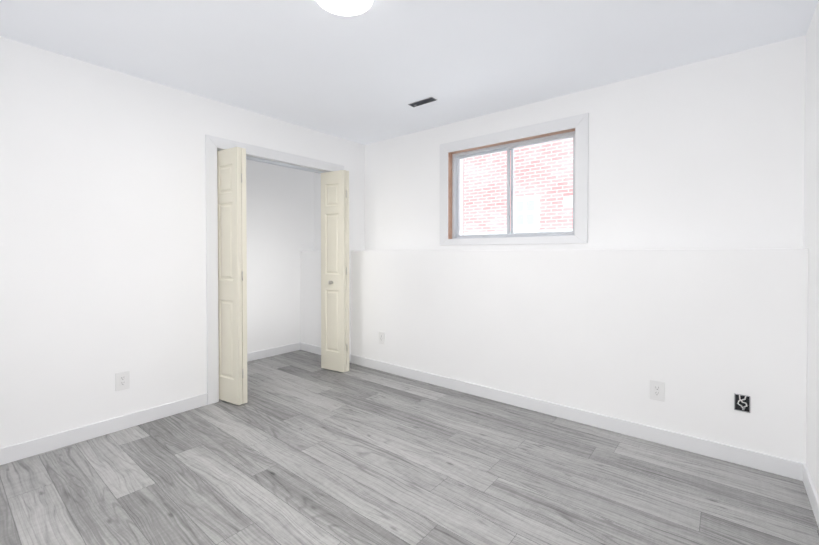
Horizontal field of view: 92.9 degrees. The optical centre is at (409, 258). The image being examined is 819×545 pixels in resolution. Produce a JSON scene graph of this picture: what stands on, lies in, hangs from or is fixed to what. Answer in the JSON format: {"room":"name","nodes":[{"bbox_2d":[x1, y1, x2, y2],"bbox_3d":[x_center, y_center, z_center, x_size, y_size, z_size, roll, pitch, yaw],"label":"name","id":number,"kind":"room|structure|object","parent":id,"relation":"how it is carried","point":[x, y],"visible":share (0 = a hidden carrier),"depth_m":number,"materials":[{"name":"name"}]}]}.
{"room":"empty bedroom","nodes":[
{"label":"empty bedroom","id":0,"kind":"room"},
{"bbox_2d":[0,36,364,447],"bbox_3d":[-1.709,-0.050,2.936,0.125,2.370,3.727,1,1,39],"label":"wall","id":1,"kind":"structure","parent":0,"point":[102,228],"depth_m":2.51,"materials":[{"name":"white paint"}]},
{"bbox_2d":[0,393,207,464],"bbox_3d":[-2.152,1.097,2.298,0.013,0.092,1.855,1,1,39],"label":"baseboard","id":2,"kind":"structure","parent":1,"relation":"attached to","point":[19,451],"depth_m":2.48,"materials":[{"name":"white paint"}]},
{"bbox_2d":[115,371,129,390],"bbox_3d":[-1.910,0.815,2.595,0.009,0.120,0.080,1,1,39],"label":"outlet","id":3,"kind":"object","parent":1,"relation":"attached to","point":[122,380],"visible":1,"depth_m":2.59,"materials":[{"name":"white plastic"}]},
{"bbox_2d":[217,147,246,404],"bbox_3d":[-1.397,0.129,3.082,0.308,1.984,0.154,1,1,39],"label":"bifold door","id":4,"kind":"structure","parent":1,"relation":"in","point":[232,263],"depth_m":3.01,"materials":[{"name":"beige paint"}]},
{"bbox_2d":[217,148,330,173],"bbox_3d":[-1.181,0.116,3.587,0.129,2.020,1.260,1,1,39],"label":"door frame","id":5,"kind":"structure","parent":1,"relation":"attached to","point":[278,163],"depth_m":3.57,"materials":[{"name":"white paint"}]},
{"bbox_2d":[205,134,343,404],"bbox_3d":[-1.125,0.084,3.541,0.018,2.085,1.390,1,1,39],"label":"trim","id":6,"kind":"structure","parent":1,"relation":"attached to","point":[213,144],"depth_m":3.04,"materials":[{"name":"white paint"}]},
{"bbox_2d":[321,170,348,371],"bbox_3d":[-0.748,0.118,3.888,0.153,1.984,0.310,-1,1,-43],"label":"bifold door","id":7,"kind":"structure","parent":1,"relation":"in","point":[334,270],"depth_m":3.84,"materials":[{"name":"beige paint"}]},
{"bbox_2d":[246,159,313,352],"bbox_3d":[-1.815,-0.068,4.215,0.100,2.370,2.437,1,1,39],"label":"wall","id":8,"kind":"structure","parent":0,"point":[280,217],"depth_m":4.48,"materials":[{"name":"white paint"}]},
{"bbox_2d":[247,342,299,361],"bbox_3d":[-1.904,1.074,4.032,0.013,0.092,1.817,1,1,39],"label":"baseboard","id":9,"kind":"structure","parent":8,"relation":"attached to","point":[261,354],"depth_m":4.44,"materials":[{"name":"white paint"}]},
{"bbox_2d":[0,0,817,144],"bbox_3d":[-0.588,-1.275,2.186,4.645,0.100,4.007,1,1,39],"label":"ceiling","id":10,"kind":"structure","parent":0,"point":[373,71],"depth_m":2.24,"materials":[{"name":"white paint"}]},
{"bbox_2d":[316,0,373,15],"bbox_3d":[-0.303,-1.207,1.796,0.280,0.026,0.280,1,1,39],"label":"recessed light","id":11,"kind":"object","parent":10,"relation":"in","point":[347,7],"visible":1,"depth_m":1.85,"materials":[{"name":"white"}]},
{"bbox_2d":[408,97,436,106],"bbox_3d":[0.102,-1.231,3.081,0.239,0.014,0.076,1,1,39],"label":"ceiling vent","id":12,"kind":"object","parent":10,"relation":"in","point":[423,101],"visible":0.98,"depth_m":3.07,"materials":[{"name":"black metal"}]},
{"bbox_2d":[0,350,818,544],"bbox_3d":[-0.588,1.184,2.219,4.645,0.080,4.007,1,1,39],"label":"floor","id":13,"kind":"structure","parent":0,"point":[300,447],"depth_m":2.00,"materials":[{"name":"grey laminate"}]},
{"bbox_2d":[301,35,808,463],"bbox_3d":[0.518,-0.059,3.559,4.345,2.370,0.507,1,1,39],"label":"wall","id":14,"kind":"structure","parent":0,"point":[683,273],"depth_m":2.56,"materials":[{"name":"white paint"}]},
{"bbox_2d":[300,342,320,354],"bbox_3d":[-1.029,1.068,4.500,0.778,0.092,0.013,1,1,39],"label":"baseboard","id":15,"kind":"structure","parent":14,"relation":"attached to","point":[310,348],"depth_m":4.61,"materials":[{"name":"white paint"}]},
{"bbox_2d":[379,331,384,343],"bbox_3d":[-0.278,0.791,3.886,0.080,0.120,0.009,1,1,39],"label":"outlet","id":16,"kind":"object","parent":14,"relation":"attached to","point":[381,337],"visible":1,"depth_m":3.88,"materials":[{"name":"white plastic"}]},
{"bbox_2d":[440,113,588,244],"bbox_3d":[0.840,-0.591,3.310,1.310,0.948,0.160,1,1,39],"label":"sliding window","id":17,"kind":"structure","parent":14,"relation":"in","point":[454,215],"depth_m":3.25,"materials":[{"name":"white wood"}]},
{"bbox_2d":[350,354,804,480],"bbox_3d":[0.703,1.087,3.088,3.442,0.092,0.013,1,1,39],"label":"baseboard","id":18,"kind":"structure","parent":14,"relation":"attached to","point":[761,461],"depth_m":2.55,"materials":[{"name":"white paint"}]},
{"bbox_2d":[650,380,664,401],"bbox_3d":[1.533,0.819,2.411,0.080,0.120,0.009,1,1,39],"label":"outlet","id":19,"kind":"object","parent":14,"relation":"attached to","point":[657,390],"visible":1,"depth_m":2.41,"materials":[{"name":"white plastic"}]},
{"bbox_2d":[734,393,749,412],"bbox_3d":[1.843,0.802,2.159,0.068,0.092,0.008,1,1,39],"label":"electrical outlet box","id":20,"kind":"object","parent":14,"relation":"attached to","point":[742,403],"visible":1,"depth_m":2.16,"materials":[{"name":"black plastic"}]},
{"bbox_2d":[803,0,818,496],"bbox_3d":[1.143,-0.021,0.793,0.120,2.370,4.007,1,1,39],"label":"wall","id":21,"kind":"structure","parent":0,"point":[811,201],"depth_m":1.91,"materials":[{"name":"white paint"}]},
{"bbox_2d":[803,464,818,527],"bbox_3d":[0.975,1.119,0.707,0.013,0.092,3.337,1,1,39],"label":"baseboard","id":22,"kind":"structure","parent":21,"relation":"attached to","point":[812,494],"depth_m":1.81,"materials":[{"name":"white paint"}]},
{"label":"outside","id":23,"kind":"structure","parent":0,"visible":0},
{"bbox_2d":[464,138,572,234],"bbox_3d":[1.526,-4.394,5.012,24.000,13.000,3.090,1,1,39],"label":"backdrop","id":24,"kind":"structure","parent":23,"point":[520,196],"depth_m":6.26,"materials":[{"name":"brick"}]}
]}

